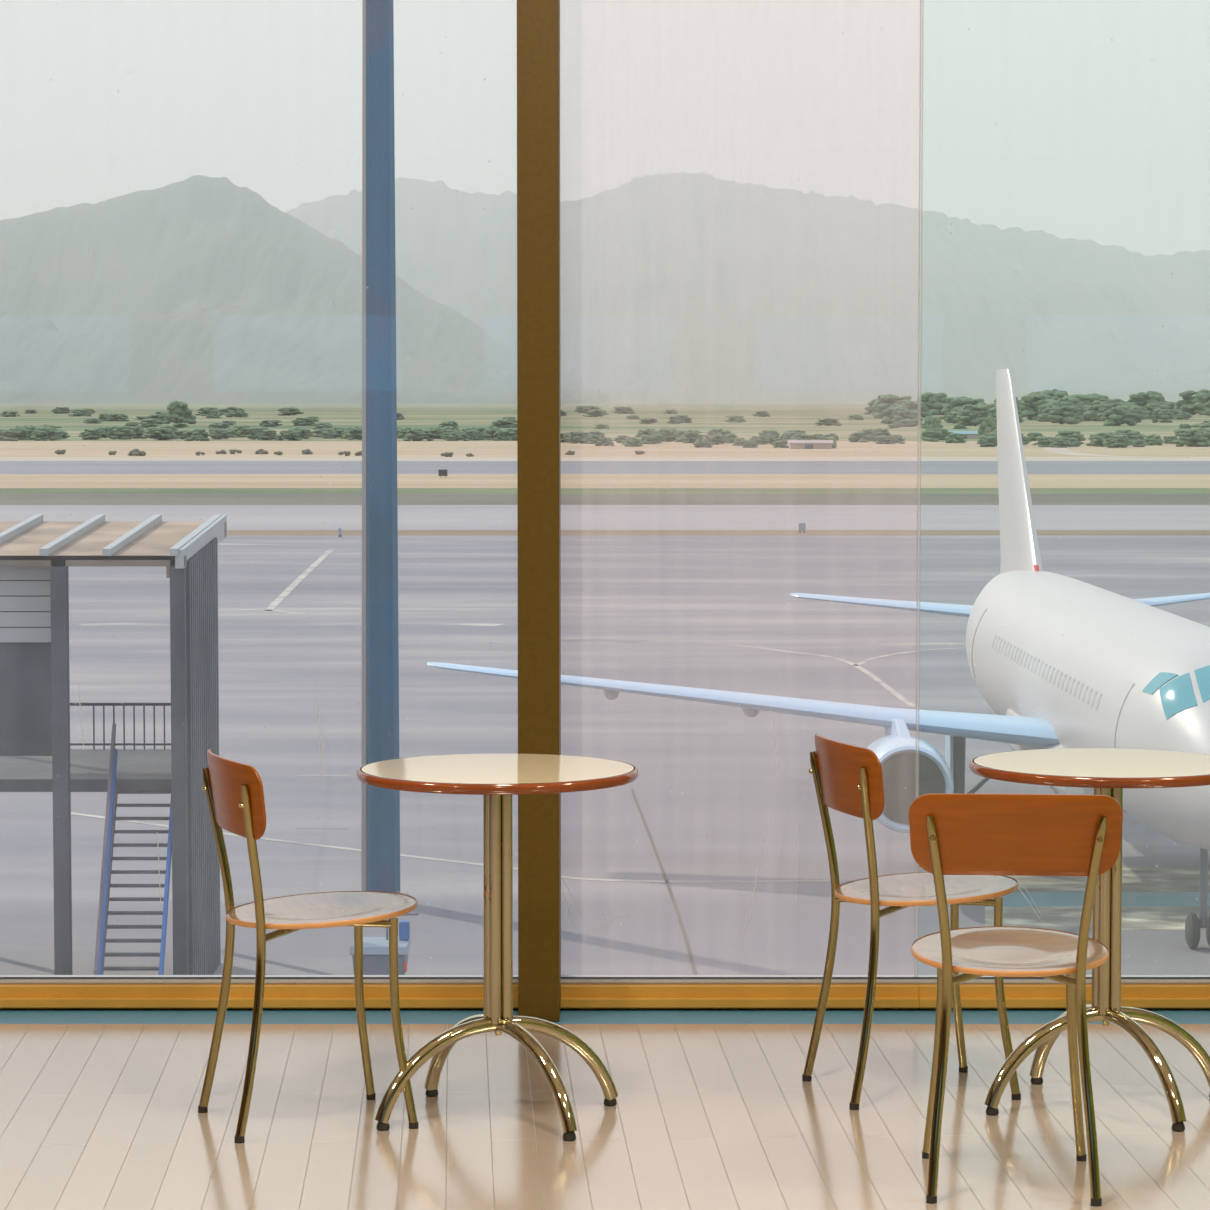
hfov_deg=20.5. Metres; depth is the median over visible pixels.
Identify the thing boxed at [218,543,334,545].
pale patch
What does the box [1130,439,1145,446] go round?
tree
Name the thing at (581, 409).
tree
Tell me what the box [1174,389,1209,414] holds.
tree
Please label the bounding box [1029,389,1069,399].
tree
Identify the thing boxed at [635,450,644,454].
bush
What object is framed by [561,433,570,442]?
tree
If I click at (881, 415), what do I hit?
tree
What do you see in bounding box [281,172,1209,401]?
mountain
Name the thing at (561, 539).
pale patch
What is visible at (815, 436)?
tree
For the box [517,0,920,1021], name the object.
window
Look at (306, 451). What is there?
bush
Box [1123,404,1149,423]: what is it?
tree
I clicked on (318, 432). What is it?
tree
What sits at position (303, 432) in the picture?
tree
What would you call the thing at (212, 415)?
tree
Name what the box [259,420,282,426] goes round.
tree
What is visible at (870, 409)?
tree
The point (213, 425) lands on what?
tree
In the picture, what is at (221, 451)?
bush
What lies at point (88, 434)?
tree
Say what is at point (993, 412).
tree
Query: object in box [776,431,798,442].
tree
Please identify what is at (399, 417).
tree
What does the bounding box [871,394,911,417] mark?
tree
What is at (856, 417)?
tree
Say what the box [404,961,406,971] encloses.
tail lamp
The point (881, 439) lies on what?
tree
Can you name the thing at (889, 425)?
tree
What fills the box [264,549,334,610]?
painted line
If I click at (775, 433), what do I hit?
tree
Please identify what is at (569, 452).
bush
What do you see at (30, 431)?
tree
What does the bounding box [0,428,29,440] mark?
tree
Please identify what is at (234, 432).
tree
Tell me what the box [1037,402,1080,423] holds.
tree
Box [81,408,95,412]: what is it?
tree
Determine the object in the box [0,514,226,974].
building
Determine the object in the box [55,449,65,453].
bush
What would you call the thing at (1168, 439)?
tree
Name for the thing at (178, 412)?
tree
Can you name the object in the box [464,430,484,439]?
tree
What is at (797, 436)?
tree
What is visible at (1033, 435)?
tree
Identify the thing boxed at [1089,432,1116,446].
tree
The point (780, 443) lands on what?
tree
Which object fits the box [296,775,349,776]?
pale patch
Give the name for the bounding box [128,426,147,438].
tree
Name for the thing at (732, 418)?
tree
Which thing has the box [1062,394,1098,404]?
tree
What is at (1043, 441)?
tree
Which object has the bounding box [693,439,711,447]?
tree
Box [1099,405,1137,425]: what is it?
tree
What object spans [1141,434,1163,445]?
tree
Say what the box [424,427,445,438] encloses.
tree
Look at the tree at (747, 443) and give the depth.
668.37 m
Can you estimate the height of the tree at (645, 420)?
2.231 m
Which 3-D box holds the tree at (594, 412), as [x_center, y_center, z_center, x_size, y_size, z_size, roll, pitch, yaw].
[-4.378,-91.983,1604.358,13.266,3.940,11.961,0,4,2]
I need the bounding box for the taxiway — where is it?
[0,505,1209,529]
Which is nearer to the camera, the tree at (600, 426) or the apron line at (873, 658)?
the apron line at (873, 658)
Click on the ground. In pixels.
(1134, 878)
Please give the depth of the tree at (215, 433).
791.97 m
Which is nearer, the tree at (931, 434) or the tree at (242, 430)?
the tree at (931, 434)
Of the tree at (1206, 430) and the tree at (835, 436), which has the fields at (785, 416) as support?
the tree at (835, 436)
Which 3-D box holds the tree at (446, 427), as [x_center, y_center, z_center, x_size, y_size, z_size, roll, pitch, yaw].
[-38.593,-43.097,833.464,6.581,2.897,6.899,-1,4,-9]
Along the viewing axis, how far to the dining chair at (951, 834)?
6.33 m
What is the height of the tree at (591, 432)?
2.338 m
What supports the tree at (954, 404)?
on the fields at (785, 416)
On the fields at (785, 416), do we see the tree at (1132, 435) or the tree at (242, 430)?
the tree at (242, 430)
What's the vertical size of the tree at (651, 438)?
2.372 m
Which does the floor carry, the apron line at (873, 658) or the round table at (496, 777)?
the round table at (496, 777)
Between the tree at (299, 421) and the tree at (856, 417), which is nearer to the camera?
the tree at (299, 421)
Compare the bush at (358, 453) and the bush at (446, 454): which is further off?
the bush at (358, 453)
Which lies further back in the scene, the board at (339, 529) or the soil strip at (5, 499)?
the soil strip at (5, 499)
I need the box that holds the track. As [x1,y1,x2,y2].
[1043,447,1186,457]
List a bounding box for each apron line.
[241,609,308,613]
[852,648,963,665]
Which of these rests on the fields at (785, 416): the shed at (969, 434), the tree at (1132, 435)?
the shed at (969, 434)
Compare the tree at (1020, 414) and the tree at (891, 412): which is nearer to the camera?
the tree at (891, 412)
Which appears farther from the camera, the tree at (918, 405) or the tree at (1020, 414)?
the tree at (1020, 414)
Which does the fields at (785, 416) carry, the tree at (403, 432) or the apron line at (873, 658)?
the tree at (403, 432)
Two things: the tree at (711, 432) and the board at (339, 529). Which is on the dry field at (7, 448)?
the tree at (711, 432)
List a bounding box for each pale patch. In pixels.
[79,623,169,626]
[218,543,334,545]
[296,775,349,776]
[296,827,347,828]
[309,622,502,625]
[419,539,702,541]
[561,639,644,642]
[878,643,965,645]
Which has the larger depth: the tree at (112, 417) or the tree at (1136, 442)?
the tree at (112, 417)
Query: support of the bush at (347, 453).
on the dry field at (7, 448)
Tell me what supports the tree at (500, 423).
on the fields at (785, 416)
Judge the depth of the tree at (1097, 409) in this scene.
1284.86 m
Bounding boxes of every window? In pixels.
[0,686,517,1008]
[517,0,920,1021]
[915,6,1209,1008]
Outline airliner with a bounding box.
[427,369,1209,948]
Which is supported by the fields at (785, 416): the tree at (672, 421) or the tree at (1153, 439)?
the tree at (672, 421)
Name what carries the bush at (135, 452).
on the dry field at (7, 448)
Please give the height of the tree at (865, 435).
3.207 m
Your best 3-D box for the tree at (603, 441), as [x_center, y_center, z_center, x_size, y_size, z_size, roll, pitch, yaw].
[-0.095,-33.813,693.121,4.412,1.855,3.769,-2,4,-26]
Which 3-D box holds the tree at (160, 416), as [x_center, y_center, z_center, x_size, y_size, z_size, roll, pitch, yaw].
[-176.637,-74.542,1329.609,11.709,3.534,11.170,1,4,18]
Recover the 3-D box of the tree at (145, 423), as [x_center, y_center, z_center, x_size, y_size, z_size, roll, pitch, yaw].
[-146.813,-58.816,1082.981,9.962,3.007,9.503,1,4,18]
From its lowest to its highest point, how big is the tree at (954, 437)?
2.421 m
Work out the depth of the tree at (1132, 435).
711.48 m
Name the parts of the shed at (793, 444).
door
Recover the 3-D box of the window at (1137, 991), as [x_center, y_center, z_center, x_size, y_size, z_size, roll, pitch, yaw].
[3.391,-0.641,8.286,5.218,3.300,0.140,0,4,0]
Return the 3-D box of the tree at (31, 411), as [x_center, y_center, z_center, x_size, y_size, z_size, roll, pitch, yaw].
[-325.771,-109.748,1897.656,8.648,2.500,7.389,3,5,44]
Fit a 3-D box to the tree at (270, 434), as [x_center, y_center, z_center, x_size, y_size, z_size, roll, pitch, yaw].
[-79.151,-39.767,782.155,5.564,2.648,5.827,1,4,13]
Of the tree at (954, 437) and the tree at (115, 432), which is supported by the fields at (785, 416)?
the tree at (115, 432)
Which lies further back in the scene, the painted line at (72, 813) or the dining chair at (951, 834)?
the painted line at (72, 813)
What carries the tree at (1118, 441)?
on the dry field at (7, 448)
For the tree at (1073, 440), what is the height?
1.990 m
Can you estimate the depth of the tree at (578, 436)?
729.24 m
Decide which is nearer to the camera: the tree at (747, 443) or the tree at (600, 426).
the tree at (747, 443)
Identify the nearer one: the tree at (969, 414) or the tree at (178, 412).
the tree at (969, 414)
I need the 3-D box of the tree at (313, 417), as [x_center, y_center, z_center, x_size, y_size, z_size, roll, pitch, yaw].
[-116.678,-73.751,1326.135,7.840,2.267,6.699,-1,4,-13]
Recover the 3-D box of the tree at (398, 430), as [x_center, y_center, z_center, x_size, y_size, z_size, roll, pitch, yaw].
[-49.919,-41.958,818.828,5.998,2.413,5.125,2,4,35]
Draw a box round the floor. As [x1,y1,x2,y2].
[0,1024,1209,1209]
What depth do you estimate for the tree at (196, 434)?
769.10 m
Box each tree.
[0,411,20,416]
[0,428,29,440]
[14,426,34,439]
[16,425,36,429]
[24,409,37,413]
[31,427,62,440]
[39,425,61,429]
[51,407,70,413]
[54,430,69,438]
[68,409,92,415]
[78,428,101,439]
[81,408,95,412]
[83,418,100,423]
[95,427,108,437]
[98,413,112,420]
[106,425,135,438]
[107,413,129,420]
[125,422,139,425]
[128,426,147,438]
[135,416,148,419]
[137,419,165,427]
[143,426,176,439]
[147,413,166,420]
[158,425,177,434]
[164,401,196,423]
[171,430,189,438]
[173,423,188,427]
[183,428,210,440]
[195,407,222,415]
[205,413,220,417]
[207,423,229,428]
[208,428,233,438]
[218,407,241,414]
[222,421,235,424]
[225,410,247,416]
[228,428,239,437]
[233,425,249,436]
[244,427,268,439]
[254,429,277,439]
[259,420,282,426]
[276,430,301,440]
[277,407,303,415]
[291,417,314,425]
[291,428,314,438]
[309,416,319,421]
[311,422,333,428]
[312,428,327,436]
[320,427,345,438]
[344,426,361,439]
[397,412,404,419]
[397,428,412,436]
[397,429,404,437]
[403,428,433,440]
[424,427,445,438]
[438,422,458,427]
[440,430,458,439]
[442,426,459,434]
[446,431,469,440]
[460,427,475,431]
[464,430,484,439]
[475,427,499,439]
[490,419,516,427]
[493,428,516,440]
[502,417,516,421]
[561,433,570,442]
[567,431,592,442]
[574,405,600,412]
[582,409,608,416]
[582,434,601,443]
[589,431,605,437]
[594,424,608,428]
[595,437,614,445]
[612,406,634,413]
[613,435,627,442]
[621,437,642,446]
[626,415,639,419]
[635,428,658,437]
[637,435,646,443]
[639,418,658,423]
[642,434,666,443]
[658,428,678,441]
[664,410,677,413]
[666,419,679,423]
[668,415,691,422]
[674,430,703,442]
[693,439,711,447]
[703,428,730,440]
[708,434,728,444]
[724,415,745,421]
[724,433,736,442]
[732,437,743,445]
[740,440,757,447]
[751,411,770,416]
[755,435,775,444]
[759,430,779,437]
[759,432,775,437]
[773,440,788,447]
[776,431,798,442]
[778,430,804,437]
[788,434,812,445]
[811,434,825,439]
[816,418,841,425]
[819,437,836,447]
[825,433,838,439]
[848,415,863,419]
[848,429,877,441]
[864,399,878,413]
[870,428,890,440]
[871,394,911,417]
[873,413,886,417]
[873,436,892,443]
[881,406,909,423]
[883,400,932,418]
[887,424,899,427]
[888,435,904,443]
[891,409,922,423]
[899,419,922,426]
[917,392,947,414]
[919,428,949,441]
[922,416,941,437]
[940,396,990,422]
[944,411,960,424]
[945,433,966,442]
[953,425,967,428]
[956,404,991,425]
[977,415,996,436]
[977,436,996,446]
[979,431,994,438]
[988,403,1025,421]
[989,407,996,422]
[990,429,1028,444]
[993,397,1021,404]
[1019,393,1053,419]
[1027,432,1041,440]
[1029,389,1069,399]
[1032,436,1054,446]
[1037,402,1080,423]
[1038,397,1085,421]
[1050,437,1074,447]
[1054,430,1083,443]
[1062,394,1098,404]
[1069,438,1080,446]
[1077,405,1099,420]
[1083,398,1126,420]
[1084,393,1108,400]
[1086,432,1104,445]
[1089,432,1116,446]
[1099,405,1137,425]
[1103,434,1129,447]
[1115,429,1143,439]
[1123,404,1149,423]
[1124,391,1165,406]
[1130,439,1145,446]
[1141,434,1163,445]
[1144,403,1167,417]
[1148,401,1178,418]
[1150,408,1174,422]
[1163,436,1177,443]
[1172,428,1209,446]
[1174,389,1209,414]
[1174,414,1188,419]
[1175,412,1192,417]
[1179,424,1191,428]
[1192,422,1209,427]
[1199,428,1209,442]
[1203,400,1209,415]
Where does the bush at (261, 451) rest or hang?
on the dry field at (7, 448)
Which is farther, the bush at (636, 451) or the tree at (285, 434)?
the tree at (285, 434)
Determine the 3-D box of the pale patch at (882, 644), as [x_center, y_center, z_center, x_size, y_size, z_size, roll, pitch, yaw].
[14.183,1.687,141.175,5.524,0.016,2.559,0,4,0]
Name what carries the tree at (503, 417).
on the fields at (785, 416)
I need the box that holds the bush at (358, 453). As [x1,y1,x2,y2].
[355,450,361,455]
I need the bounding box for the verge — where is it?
[227,530,1209,535]
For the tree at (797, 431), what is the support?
on the dry field at (7, 448)
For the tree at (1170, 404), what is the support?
on the fields at (785, 416)
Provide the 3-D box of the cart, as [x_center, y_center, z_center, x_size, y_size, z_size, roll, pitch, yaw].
[-3.962,6.169,60.261,1.191,1.192,1.225,0,4,0]
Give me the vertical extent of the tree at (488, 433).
3.219 m
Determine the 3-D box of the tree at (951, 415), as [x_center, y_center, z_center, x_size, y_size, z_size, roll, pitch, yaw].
[126.395,-66.767,1192.832,10.655,5.330,9.607,0,4,0]
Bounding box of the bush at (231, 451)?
[229,449,241,453]
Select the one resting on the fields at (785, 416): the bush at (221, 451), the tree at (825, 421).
the tree at (825, 421)
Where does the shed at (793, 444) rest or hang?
on the dry field at (7, 448)
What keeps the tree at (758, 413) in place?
on the fields at (785, 416)
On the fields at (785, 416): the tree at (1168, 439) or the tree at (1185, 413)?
the tree at (1185, 413)
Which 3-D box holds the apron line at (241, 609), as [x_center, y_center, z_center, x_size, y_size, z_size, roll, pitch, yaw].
[-16.102,0.335,162.652,3.704,0.022,3.395,0,4,0]
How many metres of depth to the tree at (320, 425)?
1027.39 m
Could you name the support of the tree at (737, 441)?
on the dry field at (7, 448)
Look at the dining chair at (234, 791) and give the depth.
6.98 m
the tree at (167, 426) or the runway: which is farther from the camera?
the tree at (167, 426)
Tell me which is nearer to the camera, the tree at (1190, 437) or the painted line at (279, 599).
the painted line at (279, 599)
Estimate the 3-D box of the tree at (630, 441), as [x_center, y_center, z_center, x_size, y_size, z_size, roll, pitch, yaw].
[5.497,-33.379,684.295,4.606,2.120,4.829,1,4,10]
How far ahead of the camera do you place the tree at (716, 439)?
708.88 m
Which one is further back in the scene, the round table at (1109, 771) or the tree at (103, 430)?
the tree at (103, 430)
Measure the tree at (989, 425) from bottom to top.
6.218 m
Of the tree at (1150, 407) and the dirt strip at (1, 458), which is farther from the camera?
the tree at (1150, 407)
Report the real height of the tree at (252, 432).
3.124 m
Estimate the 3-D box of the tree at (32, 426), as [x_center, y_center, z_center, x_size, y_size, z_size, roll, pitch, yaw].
[-143.588,-43.385,835.367,7.124,3.265,7.901,2,4,34]
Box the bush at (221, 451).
[216,450,226,453]
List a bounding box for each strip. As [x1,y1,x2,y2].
[0,457,1209,460]
[0,474,1209,487]
[0,488,1209,493]
[0,494,1209,504]
[985,892,1209,906]
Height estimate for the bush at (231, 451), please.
0.959 m
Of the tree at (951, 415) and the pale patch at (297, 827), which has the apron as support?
the pale patch at (297, 827)
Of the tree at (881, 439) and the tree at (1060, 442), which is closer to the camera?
the tree at (1060, 442)
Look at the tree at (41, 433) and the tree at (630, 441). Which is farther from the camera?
the tree at (41, 433)
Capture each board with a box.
[338,528,341,536]
[438,469,447,477]
[798,523,805,532]
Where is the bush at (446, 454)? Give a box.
[440,452,453,456]
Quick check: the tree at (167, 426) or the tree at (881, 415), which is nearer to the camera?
the tree at (167, 426)
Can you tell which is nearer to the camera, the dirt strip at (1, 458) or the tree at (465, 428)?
the dirt strip at (1, 458)
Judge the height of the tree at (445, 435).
2.534 m
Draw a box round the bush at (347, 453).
[338,451,350,455]
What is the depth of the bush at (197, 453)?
581.68 m
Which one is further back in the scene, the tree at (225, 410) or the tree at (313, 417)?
the tree at (225, 410)
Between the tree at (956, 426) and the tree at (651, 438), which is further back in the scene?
the tree at (956, 426)
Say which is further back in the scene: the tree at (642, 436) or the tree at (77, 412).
the tree at (77, 412)
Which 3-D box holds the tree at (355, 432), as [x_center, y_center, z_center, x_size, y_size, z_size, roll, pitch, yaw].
[-58.335,-40.666,791.347,7.167,3.375,8.388,-1,4,-13]
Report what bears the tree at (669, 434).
on the dry field at (7, 448)
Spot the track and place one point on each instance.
(1066, 451)
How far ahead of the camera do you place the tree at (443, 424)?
1076.95 m
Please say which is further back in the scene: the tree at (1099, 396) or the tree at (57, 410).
the tree at (57, 410)
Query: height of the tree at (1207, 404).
8.991 m
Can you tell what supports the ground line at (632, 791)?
on the apron
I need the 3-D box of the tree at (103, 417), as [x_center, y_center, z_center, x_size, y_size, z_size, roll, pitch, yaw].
[-200.161,-76.001,1353.107,10.187,3.485,10.670,-1,4,-19]
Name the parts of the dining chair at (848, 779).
leg, backrest, leg, seat, leg, leg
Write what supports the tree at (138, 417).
on the fields at (785, 416)
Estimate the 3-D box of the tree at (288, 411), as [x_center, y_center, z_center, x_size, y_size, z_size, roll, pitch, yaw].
[-161.146,-99.059,1712.785,13.754,4.530,15.255,-1,4,-19]
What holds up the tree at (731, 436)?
on the dry field at (7, 448)
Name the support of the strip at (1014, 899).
on the ground
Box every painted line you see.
[71,812,830,882]
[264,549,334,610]
[650,640,917,707]
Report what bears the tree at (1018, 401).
on the fields at (785, 416)
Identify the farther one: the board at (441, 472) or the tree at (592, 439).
the tree at (592, 439)
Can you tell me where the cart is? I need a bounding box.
[350,913,418,974]
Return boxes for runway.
[0,461,1209,473]
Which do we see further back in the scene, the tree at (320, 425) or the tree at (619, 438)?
the tree at (320, 425)
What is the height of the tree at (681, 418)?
3.293 m
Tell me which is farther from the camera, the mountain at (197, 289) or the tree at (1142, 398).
the mountain at (197, 289)
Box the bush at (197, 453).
[195,451,204,455]
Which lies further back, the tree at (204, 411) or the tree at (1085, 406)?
the tree at (204, 411)
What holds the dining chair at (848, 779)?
on the floor
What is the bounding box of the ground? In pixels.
[985,866,1209,929]
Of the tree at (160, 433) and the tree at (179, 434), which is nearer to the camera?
the tree at (160, 433)
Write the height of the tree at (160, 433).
3.397 m
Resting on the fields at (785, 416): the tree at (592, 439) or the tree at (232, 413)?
the tree at (232, 413)
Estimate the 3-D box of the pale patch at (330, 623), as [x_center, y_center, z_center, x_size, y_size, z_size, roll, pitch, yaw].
[-9.154,0.876,154.096,9.143,0.016,2.823,0,4,0]
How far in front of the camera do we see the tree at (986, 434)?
730.84 m
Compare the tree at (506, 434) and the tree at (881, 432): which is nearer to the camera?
the tree at (881, 432)
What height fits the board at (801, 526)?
0.764 m
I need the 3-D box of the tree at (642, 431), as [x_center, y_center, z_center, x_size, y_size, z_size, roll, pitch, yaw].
[10.242,-39.386,773.854,6.861,2.964,6.186,0,4,2]
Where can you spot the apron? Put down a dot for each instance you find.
(707, 786)
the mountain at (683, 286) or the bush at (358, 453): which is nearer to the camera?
the bush at (358, 453)
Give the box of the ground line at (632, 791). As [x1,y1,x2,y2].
[631,790,697,974]
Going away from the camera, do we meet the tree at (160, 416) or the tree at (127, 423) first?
the tree at (127, 423)
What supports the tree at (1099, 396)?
on the fields at (785, 416)
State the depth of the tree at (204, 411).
1696.77 m
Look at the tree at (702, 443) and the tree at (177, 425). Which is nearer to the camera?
the tree at (702, 443)
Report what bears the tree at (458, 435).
on the fields at (785, 416)
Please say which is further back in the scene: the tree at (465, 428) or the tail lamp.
the tree at (465, 428)
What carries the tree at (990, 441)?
on the dry field at (7, 448)
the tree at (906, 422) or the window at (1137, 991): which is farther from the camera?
the tree at (906, 422)
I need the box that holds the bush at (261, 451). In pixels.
[255,449,268,453]
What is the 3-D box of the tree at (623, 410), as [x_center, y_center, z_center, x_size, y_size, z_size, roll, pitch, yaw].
[10.037,-109.969,1888.039,13.204,4.313,12.607,-2,4,-28]
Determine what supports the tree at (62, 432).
on the fields at (785, 416)
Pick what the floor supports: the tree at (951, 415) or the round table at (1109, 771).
the round table at (1109, 771)
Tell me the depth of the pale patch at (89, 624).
153.64 m
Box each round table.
[357,754,638,1140]
[969,748,1209,1131]
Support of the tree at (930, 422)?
on the fields at (785, 416)
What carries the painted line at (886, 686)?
on the apron
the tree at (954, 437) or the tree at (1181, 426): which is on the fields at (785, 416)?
the tree at (1181, 426)
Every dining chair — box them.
[198,749,417,1143]
[802,734,1020,1109]
[909,794,1122,1206]
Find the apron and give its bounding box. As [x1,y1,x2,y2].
[0,536,1209,974]
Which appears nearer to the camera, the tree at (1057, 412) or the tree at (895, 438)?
the tree at (895, 438)
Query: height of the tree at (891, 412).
6.746 m
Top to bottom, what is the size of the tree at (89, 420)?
2.234 m
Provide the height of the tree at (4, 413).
3.127 m
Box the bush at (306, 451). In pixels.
[301,449,312,453]
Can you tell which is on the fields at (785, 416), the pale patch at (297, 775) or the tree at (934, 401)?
the tree at (934, 401)
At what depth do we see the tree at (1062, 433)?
717.76 m
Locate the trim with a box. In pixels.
[0,1009,1209,1023]
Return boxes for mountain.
[0,175,599,403]
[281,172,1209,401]
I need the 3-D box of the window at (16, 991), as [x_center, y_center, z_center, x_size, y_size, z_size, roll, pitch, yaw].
[-3.106,-0.641,8.286,5.788,3.300,0.140,0,4,0]
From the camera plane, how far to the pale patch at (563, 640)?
143.63 m
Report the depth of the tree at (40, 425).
826.94 m
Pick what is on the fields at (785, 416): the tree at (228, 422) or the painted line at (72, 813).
the tree at (228, 422)
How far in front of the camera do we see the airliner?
70.57 m
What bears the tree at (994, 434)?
on the dry field at (7, 448)
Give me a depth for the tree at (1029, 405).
1397.09 m
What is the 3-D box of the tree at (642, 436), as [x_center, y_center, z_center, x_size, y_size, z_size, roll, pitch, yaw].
[9.039,-35.799,723.161,4.220,2.077,4.940,-1,4,-12]
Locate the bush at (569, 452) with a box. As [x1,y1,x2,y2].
[565,450,574,454]
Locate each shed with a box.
[787,440,833,448]
[950,431,978,438]
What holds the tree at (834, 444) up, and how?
on the dry field at (7, 448)
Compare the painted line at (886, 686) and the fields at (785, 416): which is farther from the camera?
the fields at (785, 416)
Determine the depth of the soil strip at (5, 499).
337.66 m
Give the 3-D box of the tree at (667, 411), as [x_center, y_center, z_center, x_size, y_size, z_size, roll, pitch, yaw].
[36.416,-106.738,1849.395,8.808,2.547,7.526,3,5,44]
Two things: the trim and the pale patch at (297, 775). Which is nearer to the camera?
the trim
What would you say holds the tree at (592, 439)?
on the dry field at (7, 448)
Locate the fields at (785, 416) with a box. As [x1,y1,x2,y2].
[0,401,1209,440]
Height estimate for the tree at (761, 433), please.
2.095 m
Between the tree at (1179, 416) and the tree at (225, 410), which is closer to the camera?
the tree at (1179, 416)
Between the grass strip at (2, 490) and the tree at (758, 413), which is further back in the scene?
the tree at (758, 413)
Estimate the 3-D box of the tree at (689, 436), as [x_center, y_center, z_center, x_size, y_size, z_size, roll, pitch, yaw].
[18.372,-37.008,735.263,6.245,3.074,7.310,-2,4,-34]
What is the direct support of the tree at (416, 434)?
on the fields at (785, 416)
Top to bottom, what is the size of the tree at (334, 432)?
2.977 m
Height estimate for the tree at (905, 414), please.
5.770 m
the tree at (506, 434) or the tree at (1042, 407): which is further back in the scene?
the tree at (1042, 407)
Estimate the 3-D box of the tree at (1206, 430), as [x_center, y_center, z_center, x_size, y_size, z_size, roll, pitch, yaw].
[126.874,-35.966,714.079,7.768,3.705,8.300,-1,4,-17]
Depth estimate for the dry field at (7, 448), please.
647.33 m
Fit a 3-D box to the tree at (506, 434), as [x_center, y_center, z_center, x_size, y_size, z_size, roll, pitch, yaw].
[-22.509,-39.547,776.245,7.129,2.993,6.801,0,4,0]
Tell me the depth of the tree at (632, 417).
1437.40 m
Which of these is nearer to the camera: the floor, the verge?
the floor
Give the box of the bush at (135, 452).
[128,449,145,455]
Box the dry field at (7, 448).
[0,441,1209,456]
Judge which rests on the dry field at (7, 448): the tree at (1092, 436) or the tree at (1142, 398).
the tree at (1092, 436)
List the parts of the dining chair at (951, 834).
leg, leg, seat, backrest, leg, leg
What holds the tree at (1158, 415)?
on the fields at (785, 416)
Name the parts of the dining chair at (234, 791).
leg, backrest, leg, seat, leg, leg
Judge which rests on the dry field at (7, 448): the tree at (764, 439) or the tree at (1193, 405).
the tree at (764, 439)
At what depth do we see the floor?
7.07 m

